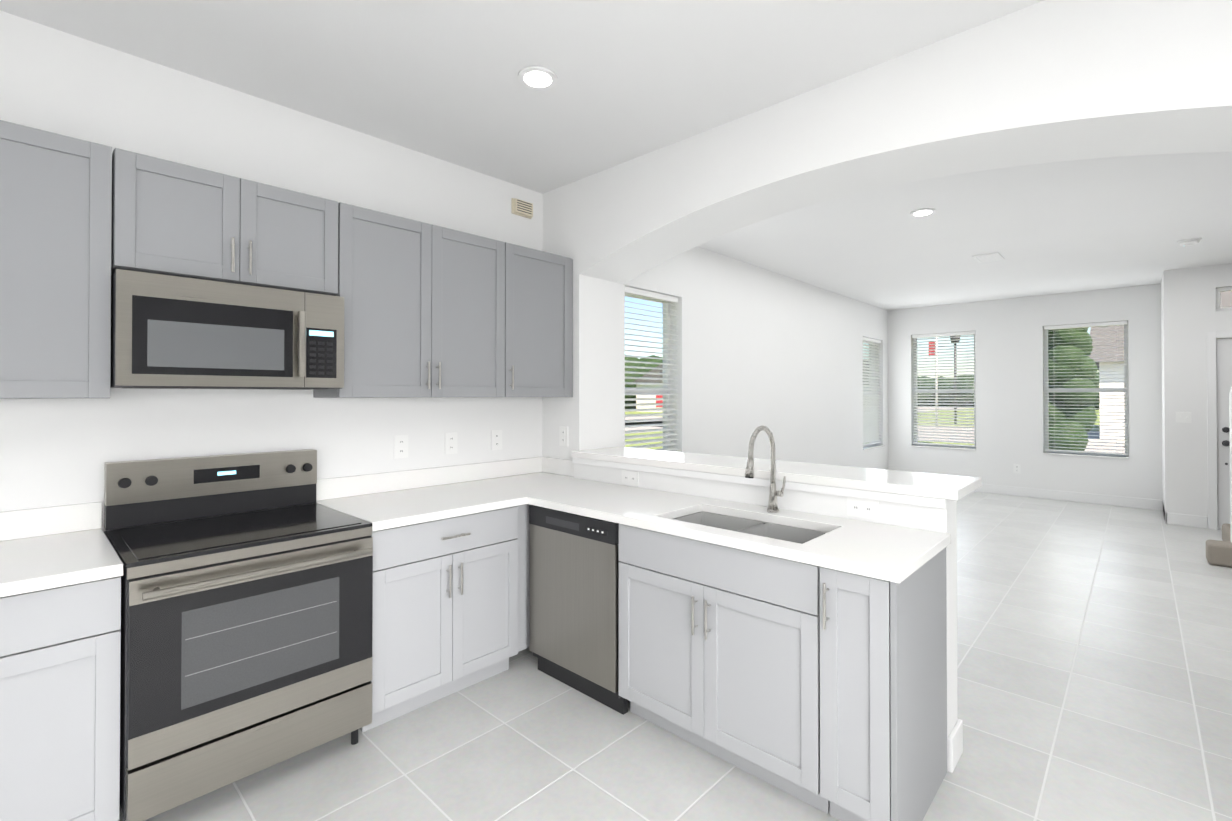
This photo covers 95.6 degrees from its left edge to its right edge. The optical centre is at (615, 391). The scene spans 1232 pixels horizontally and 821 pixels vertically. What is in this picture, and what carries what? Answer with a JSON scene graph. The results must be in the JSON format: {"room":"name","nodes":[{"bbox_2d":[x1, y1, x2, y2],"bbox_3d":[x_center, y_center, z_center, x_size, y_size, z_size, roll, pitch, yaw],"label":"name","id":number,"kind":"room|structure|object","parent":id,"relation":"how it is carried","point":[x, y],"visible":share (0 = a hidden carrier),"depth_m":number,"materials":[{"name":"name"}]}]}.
{"room":"kitchen","nodes":[
{"label":"kitchen","id":0,"kind":"room"},
{"bbox_2d":[0,11,887,531],"bbox_3d":[0.410,0.056,5.031,0.220,2.850,12.174,0,-1,43],"label":"wall","id":1,"kind":"structure","parent":0,"point":[780,357],"depth_m":2.98,"materials":[{"name":"paint"}]},
{"bbox_2d":[0,120,111,398],"bbox_3d":[-2.129,-0.429,1.887,0.366,0.908,0.608,0,-1,43],"label":"upper cabinet","id":2,"kind":"object","parent":1,"relation":"attached to","point":[55,253],"visible":1,"depth_m":1.91,"materials":[{"name":"grey wood"}]},
{"bbox_2d":[111,148,337,295],"bbox_3d":[-1.654,-0.664,2.397,0.366,0.430,0.773,0,-1,43],"label":"upper cabinet","id":3,"kind":"object","parent":1,"relation":"attached to","point":[171,218],"visible":0.94,"depth_m":2.25,"materials":[{"name":"grey wood"}]},
{"bbox_2d":[110,269,343,389],"bbox_3d":[-1.621,-0.219,2.363,0.457,0.417,0.771,0,-1,43],"label":"over-the-range microwave","id":4,"kind":"object","parent":3,"relation":"attached to","point":[171,332],"visible":1,"depth_m":2.18,"materials":[{"name":"silver metal"}]},
{"bbox_2d":[394,435,407,458],"bbox_3d":[-1.206,0.311,3.136,0.008,0.128,0.082,0,-1,43],"label":"electrical outlet","id":5,"kind":"object","parent":1,"relation":"attached to","point":[400,446],"visible":1,"depth_m":3.13,"materials":[{"name":"white plastic"}]},
{"bbox_2d":[313,202,504,397],"bbox_3d":[-1.070,-0.420,3.018,0.366,0.908,0.924,0,-1,43],"label":"upper cabinet","id":6,"kind":"object","parent":1,"relation":"attached to","point":[424,310],"visible":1,"depth_m":2.87,"materials":[{"name":"grey wood"}]},
{"bbox_2d":[445,432,457,453],"bbox_3d":[-0.993,0.313,3.364,0.008,0.128,0.082,0,-1,43],"label":"electrical outlet","id":7,"kind":"object","parent":1,"relation":"attached to","point":[450,443],"visible":1,"depth_m":3.36,"materials":[{"name":"white plastic"}]},
{"bbox_2d":[491,430,501,449],"bbox_3d":[-0.769,0.315,3.603,0.008,0.128,0.082,0,-1,43],"label":"electrical outlet","id":8,"kind":"object","parent":1,"relation":"attached to","point":[496,439],"visible":1,"depth_m":3.60,"materials":[{"name":"white plastic"}]},
{"bbox_2d":[511,198,532,218],"bbox_3d":[-0.625,-1.229,3.747,0.037,0.100,0.160,0,-1,43],"label":"door chime","id":9,"kind":"object","parent":1,"relation":"attached to","point":[522,208],"visible":0.98,"depth_m":3.72,"materials":[{"name":"beige plastic"}]},
{"bbox_2d":[505,242,572,396],"bbox_3d":[-0.565,-0.416,3.558,0.368,0.908,0.548,0,-1,43],"label":"upper cabinet","id":10,"kind":"object","parent":1,"relation":"attached to","point":[538,323],"visible":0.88,"depth_m":3.44,"materials":[{"name":"grey wood"}]},
{"bbox_2d":[625,294,669,448],"bbox_3d":[0.231,-0.001,4.804,0.210,1.718,0.895,0,-1,43],"label":"window","id":11,"kind":"structure","parent":1,"relation":"in","point":[664,361],"depth_m":5.13,"materials":[{"name":"paint"}]},
{"bbox_2d":[625,286,677,450],"bbox_3d":[0.251,-0.028,4.785,0.056,1.658,0.873,0,-1,43],"label":"window blind","id":12,"kind":"object","parent":11,"relation":"attached to","point":[647,294],"visible":0.42,"depth_m":4.83,"materials":[{"name":"white plastic"}]},
{"bbox_2d":[863,341,884,449],"bbox_3d":[3.965,0.030,8.790,0.210,1.718,0.918,0,-1,43],"label":"window","id":13,"kind":"structure","parent":1,"relation":"in","point":[870,446],"depth_m":8.98,"materials":[{"name":"paint"}]},
{"bbox_2d":[863,337,880,445],"bbox_3d":[3.985,0.003,8.771,0.056,1.658,0.896,0,-1,43],"label":"window blind","id":14,"kind":"object","parent":13,"relation":"attached to","point":[871,425],"visible":0.75,"depth_m":8.81,"materials":[{"name":"white plastic"}]},
{"bbox_2d":[0,0,1231,310],"bbox_3d":[2.922,-1.446,2.882,7.000,0.120,12.454,0,-1,43],"label":"ceiling","id":15,"kind":"structure","parent":0,"point":[440,80],"depth_m":2.67,"materials":[{"name":"paint"}]},
{"bbox_2d":[518,66,556,89],"bbox_3d":[-0.345,-1.382,2.466,0.170,0.013,0.170,0,-1,43],"label":"recessed light","id":16,"kind":"object","parent":15,"relation":"in","point":[538,77],"visible":1,"depth_m":2.45,"materials":[{"name":"plastic"}]},
{"bbox_2d":[910,208,935,216],"bbox_3d":[2.348,-1.368,4.272,0.170,0.013,0.170,0,-1,43],"label":"recessed light","id":17,"kind":"object","parent":15,"relation":"in","point":[922,212],"visible":0.94,"depth_m":4.25,"materials":[{"name":"paint"}]},
{"bbox_2d":[972,252,1004,262],"bbox_3d":[3.788,-1.356,5.678,0.220,0.016,0.360,0,-1,43],"label":"ceiling vent","id":18,"kind":"object","parent":15,"relation":"in","point":[989,257],"visible":1,"depth_m":5.64,"materials":[{"name":"metal"}]},
{"bbox_2d":[1177,238,1201,245],"bbox_3d":[5.194,-1.345,5.059,0.156,0.046,0.156,0,-1,43],"label":"smoke detector","id":19,"kind":"object","parent":15,"relation":"attached to","point":[1190,242],"visible":1,"depth_m":5.02,"materials":[{"name":"white plastic"}]},
{"bbox_2d":[117,491,1231,820],"bbox_3d":[2.922,1.524,2.859,7.000,0.120,12.454,0,-1,43],"label":"floor","id":20,"kind":"structure","parent":0,"point":[1093,661],"depth_m":2.40,"materials":[{"name":"tile"}]},
{"bbox_2d":[0,576,120,820],"bbox_3d":[-2.054,1.018,1.702,0.706,0.875,0.760,0,-1,43],"label":"base cabinet","id":21,"kind":"object","parent":20,"relation":"on","point":[60,660],"visible":0.88,"depth_m":1.67,"materials":[{"name":"grey wood"}]},
{"bbox_2d":[0,502,122,596],"bbox_3d":[-2.386,0.505,1.369,0.698,0.143,1.710,0,-1,43],"label":"countertop","id":22,"kind":"structure","parent":21,"relation":"on","point":[44,548],"depth_m":1.92,"materials":[{"name":"white stone"}]},
{"bbox_2d":[104,449,372,820],"bbox_3d":[-1.498,0.872,2.240,0.779,1.175,0.770,0,-1,43],"label":"stove","id":23,"kind":"object","parent":20,"relation":"on","point":[246,643],"visible":0.98,"depth_m":2.03,"materials":[{"name":"silver metal"}]},
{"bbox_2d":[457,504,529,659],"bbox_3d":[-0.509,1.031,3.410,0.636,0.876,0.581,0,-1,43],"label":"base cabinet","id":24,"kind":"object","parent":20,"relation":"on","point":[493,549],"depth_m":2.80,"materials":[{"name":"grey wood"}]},
{"bbox_2d":[316,465,523,531],"bbox_3d":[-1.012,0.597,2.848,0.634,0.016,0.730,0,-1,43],"label":"countertop","id":25,"kind":"structure","parent":24,"relation":"on","point":[503,509],"depth_m":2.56,"materials":[{"name":"white stone"}]},
{"bbox_2d":[464,457,950,582],"bbox_3d":[0.149,0.516,2.755,2.501,0.143,0.660,0,-1,43],"label":"countertop","id":26,"kind":"structure","parent":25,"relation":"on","point":[886,552],"depth_m":2.38,"materials":[{"name":"white stone"}]},
{"bbox_2d":[674,511,826,543],"bbox_3d":[0.542,0.686,2.358,0.730,0.202,0.420,0,-1,43],"label":"sink","id":27,"kind":"object","parent":26,"relation":"in","point":[778,531],"visible":0.02,"depth_m":2.48,"materials":[{"name":"metal"}]},
{"bbox_2d":[744,425,785,512],"bbox_3d":[0.659,0.349,2.460,0.091,0.396,0.261,0,-1,43],"label":"faucet","id":28,"kind":"object","parent":26,"relation":"on","point":[774,492],"visible":1,"depth_m":2.52,"materials":[{"name":"silver metal"}]},
{"bbox_2d":[916,537,947,569],"bbox_3d":[0.922,0.562,2.010,0.356,0.038,0.330,0,-1,43],"label":"countertop","id":29,"kind":"structure","parent":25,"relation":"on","point":[924,557],"depth_m":1.92,"materials":[{"name":"white stone"}]},
{"bbox_2d":[529,505,627,714],"bbox_3d":[-0.025,1.029,2.910,0.611,0.872,0.597,0,-1,43],"label":"dishwasher","id":30,"kind":"object","parent":20,"relation":"on","point":[574,601],"visible":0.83,"depth_m":2.66,"materials":[{"name":"silver metal"}]},
{"bbox_2d":[619,512,829,813],"bbox_3d":[0.538,1.023,2.388,0.912,0.875,0.641,0,-1,43],"label":"base cabinet","id":31,"kind":"object","parent":20,"relation":"on","point":[719,651],"visible":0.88,"depth_m":2.12,"materials":[{"name":"grey wood"}]},
{"bbox_2d":[820,548,946,820],"bbox_3d":[0.962,1.020,1.990,0.241,0.875,0.642,0,-1,43],"label":"base cabinet","id":32,"kind":"object","parent":20,"relation":"on","point":[883,700],"visible":0.79,"depth_m":1.81,"materials":[{"name":"grey wood"}]},
{"bbox_2d":[1206,523,1231,567],"bbox_3d":[6.374,0.643,4.350,2.510,1.665,1.220,0,-1,43],"label":"stair","id":33,"kind":"structure","parent":20,"relation":"on","point":[1218,553],"depth_m":4.73,"materials":[{"name":"carpet"}]},
{"bbox_2d":[1229,386,1231,542],"bbox_3d":[6.122,-0.360,3.979,2.360,3.293,0.115,0,-1,43],"label":"stair","id":34,"kind":"structure","parent":33,"relation":"on","point":[1230,407],"depth_m":4.76,"materials":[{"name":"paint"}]},
{"bbox_2d":[542,0,1231,771],"bbox_3d":[1.958,0.032,1.842,6.400,2.850,0.485,0,-1,43],"label":"wall","id":35,"kind":"structure","parent":0,"point":[1052,80],"depth_m":2.37,"materials":[{"name":"paint"}]},
{"bbox_2d":[559,427,567,445],"bbox_3d":[-0.350,0.301,3.725,0.082,0.128,0.008,0,-1,43],"label":"electrical outlet","id":36,"kind":"object","parent":35,"relation":"attached to","point":[563,436],"visible":1,"depth_m":3.72,"materials":[{"name":"white plastic"}]},
{"bbox_2d":[622,470,638,485],"bbox_3d":[0.081,0.505,3.258,0.128,0.082,0.008,0,-1,43],"label":"electrical outlet","id":37,"kind":"object","parent":35,"relation":"attached to","point":[630,477],"visible":1,"depth_m":3.25,"materials":[{"name":"white plastic"}]},
{"bbox_2d":[572,458,946,507],"bbox_3d":[0.496,0.437,2.862,2.109,0.035,0.020,0,-1,43],"label":"trim","id":38,"kind":"structure","parent":35,"relation":"attached to","point":[897,498],"depth_m":2.58,"materials":[{"name":"paint"}]},
{"bbox_2d":[572,447,981,499],"bbox_3d":[0.655,0.480,3.002,2.153,0.199,0.447,0,-1,43],"label":"bar","id":39,"kind":"object","parent":35,"relation":"on","point":[943,486],"visible":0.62,"depth_m":2.63,"materials":[{"name":"white stone"}]},
{"bbox_2d":[847,497,878,519],"bbox_3d":[1.041,0.492,2.359,0.128,0.082,0.008,0,-1,43],"label":"electrical outlet","id":40,"kind":"object","parent":35,"relation":"attached to","point":[863,508],"visible":1,"depth_m":2.35,"materials":[{"name":"white plastic"}]},
{"bbox_2d":[948,719,962,756],"bbox_3d":[0.622,1.400,2.980,2.129,0.130,0.016,0,-1,43],"label":"baseboard","id":41,"kind":"structure","parent":35,"relation":"attached to","point":[955,744],"depth_m":2.19,"materials":[{"name":"paint"}]},
{"bbox_2d":[888,284,1162,499],"bbox_3d":[5.759,0.081,8.210,3.240,2.850,0.220,0,-1,43],"label":"wall","id":42,"kind":"structure","parent":0,"point":[1009,340],"depth_m":7.98,"materials":[{"name":"paint"}]},
{"bbox_2d":[911,334,975,449],"bbox_3d":[5.140,-0.010,8.757,0.888,1.798,0.210,0,-1,43],"label":"window","id":43,"kind":"structure","parent":42,"relation":"in","point":[945,446],"depth_m":8.79,"materials":[{"name":"paint"}]},
{"bbox_2d":[912,331,975,446],"bbox_3d":[5.121,-0.032,8.737,0.866,1.748,0.056,0,-1,43],"label":"window blind","id":44,"kind":"object","parent":43,"relation":"attached to","point":[941,335],"visible":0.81,"depth_m":8.72,"materials":[{"name":"white plastic"}]},
{"bbox_2d":[1013,464,1019,472],"bbox_3d":[5.771,1.114,8.035,0.082,0.128,0.008,0,-1,43],"label":"electrical outlet","id":45,"kind":"object","parent":42,"relation":"attached to","point":[1016,468],"visible":1,"depth_m":8.04,"materials":[{"name":"white plastic"}]},
{"bbox_2d":[974,484,1160,509],"bbox_3d":[5.697,1.440,8.093,3.216,0.130,0.020,0,-1,43],"label":"baseboard","id":46,"kind":"structure","parent":42,"relation":"attached to","point":[1143,503],"depth_m":7.59,"materials":[{"name":"paint"}]},
{"bbox_2d":[1043,321,1128,458],"bbox_3d":[6.377,-0.019,7.598,0.886,1.798,0.210,0,-1,43],"label":"window","id":47,"kind":"structure","parent":42,"relation":"in","point":[1066,390],"depth_m":7.60,"materials":[{"name":"paint"}]},
{"bbox_2d":[1044,321,1127,454],"bbox_3d":[6.358,-0.041,7.578,0.864,1.748,0.056,0,-1,43],"label":"window blind","id":48,"kind":"object","parent":47,"relation":"attached to","point":[1087,325],"visible":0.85,"depth_m":7.55,"materials":[{"name":"white plastic"}]},
{"bbox_2d":[1161,263,1231,523],"bbox_3d":[7.511,0.057,5.180,3.460,2.850,0.200,0,-1,43],"label":"wall","id":49,"kind":"structure","parent":0,"point":[1191,316],"depth_m":6.15,"materials":[{"name":"paint"}]},
{"bbox_2d":[1161,500,1168,523],"bbox_3d":[6.513,1.428,6.624,0.024,0.130,0.991,0,-1,43],"label":"baseboard","id":50,"kind":"structure","parent":49,"relation":"attached to","point":[1162,505],"depth_m":6.49,"materials":[{"name":"paint"}]},
{"bbox_2d":[1169,513,1207,528],"bbox_3d":[6.309,1.425,6.151,0.285,0.130,0.020,0,-1,43],"label":"baseboard","id":51,"kind":"structure","parent":49,"relation":"attached to","point":[1174,518],"depth_m":6.14,"materials":[{"name":"paint"}]},
{"bbox_2d":[1207,287,1231,529],"bbox_3d":[6.836,0.182,5.732,1.060,2.609,0.115,0,-1,43],"label":"door frame","id":52,"kind":"structure","parent":49,"relation":"attached to","point":[1212,432],"depth_m":6.03,"materials":[{"name":"paint"}]},
{"bbox_2d":[1216,338,1231,528],"bbox_3d":[6.819,0.455,5.712,0.912,2.050,0.115,0,-1,43],"label":"front door","id":53,"kind":"structure","parent":49,"relation":"in","point":[1224,365],"depth_m":6.00,"materials":[{"name":"paint"}]},
{"label":"outside","id":54,"kind":"structure","parent":0,"visible":0},
{"bbox_2d":[917,372,1099,409],"bbox_3d":[67.103,0.223,105.122,105.451,8.119,12.284,0,-1,43],"label":"scenery","id":55,"kind":"structure","parent":54,"point":[1097,401],"depth_m":89.23,"materials":[{"name":"green plant"}]},
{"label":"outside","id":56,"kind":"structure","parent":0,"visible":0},
{"bbox_2d":[625,408,1099,448],"bbox_3d":[3.909,2.053,30.532,150.000,0.150,130.000,0,-1,43],"label":"scenery","id":57,"kind":"structure","parent":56,"point":[660,442],"depth_m":33.60,"materials":[{"name":"green plant"}]},
{"bbox_2d":[625,354,662,408],"bbox_3d":[4.455,-0.746,69.302,9.532,8.711,35.893,0,-1,40],"label":"scenery","id":58,"kind":"object","parent":57,"relation":"on","point":[637,375],"depth_m":63.70,"materials":[{"name":"green plant"}]},
{"bbox_2d":[634,364,662,411],"bbox_3d":[9.596,-0.454,62.220,9.800,5.350,12.800,0,-1,43],"label":"scenery","id":59,"kind":"object","parent":57,"relation":"on","point":[649,386],"depth_m":59.35,"materials":[{"name":"paint"}]},
{"bbox_2d":[656,336,959,425],"bbox_3d":[11.703,-1.877,36.483,17.480,7.800,7.300,0,-1,43],"label":"scenery","id":60,"kind":"object","parent":57,"relation":"on","point":[659,396],"depth_m":33.00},
{"bbox_2d":[625,407,1124,452],"bbox_3d":[3.909,1.962,30.532,150.000,0.030,130.000,0,-1,43],"label":"scenery","id":61,"kind":"structure","parent":57,"relation":"on","point":[1088,433],"depth_m":25.01,"materials":[{"name":"concrete"}]},
{"bbox_2d":[1048,328,1098,450],"bbox_3d":[12.533,-1.714,15.712,1.583,7.168,1.822,0,-1,43],"label":"scenery","id":62,"kind":"object","parent":57,"relation":"on","point":[1063,364],"depth_m":15.11,"materials":[{"name":"green plant"}]},
{"bbox_2d":[1089,291,1231,439],"bbox_3d":[28.201,-1.237,22.188,13.900,6.300,13.800,0,-1,43],"label":"scenery","id":63,"kind":"object","parent":57,"relation":"on","point":[1227,298],"depth_m":21.83,"materials":[{"name":"paint"}]},
{"bbox_2d":[917,375,1048,405],"bbox_3d":[49.855,0.408,93.174,8.397,6.829,39.990,0,-1,-37],"label":"scenery","id":64,"kind":"structure","parent":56,"point":[948,393],"depth_m":86.26,"materials":[{"name":"green plant"}]}
]}

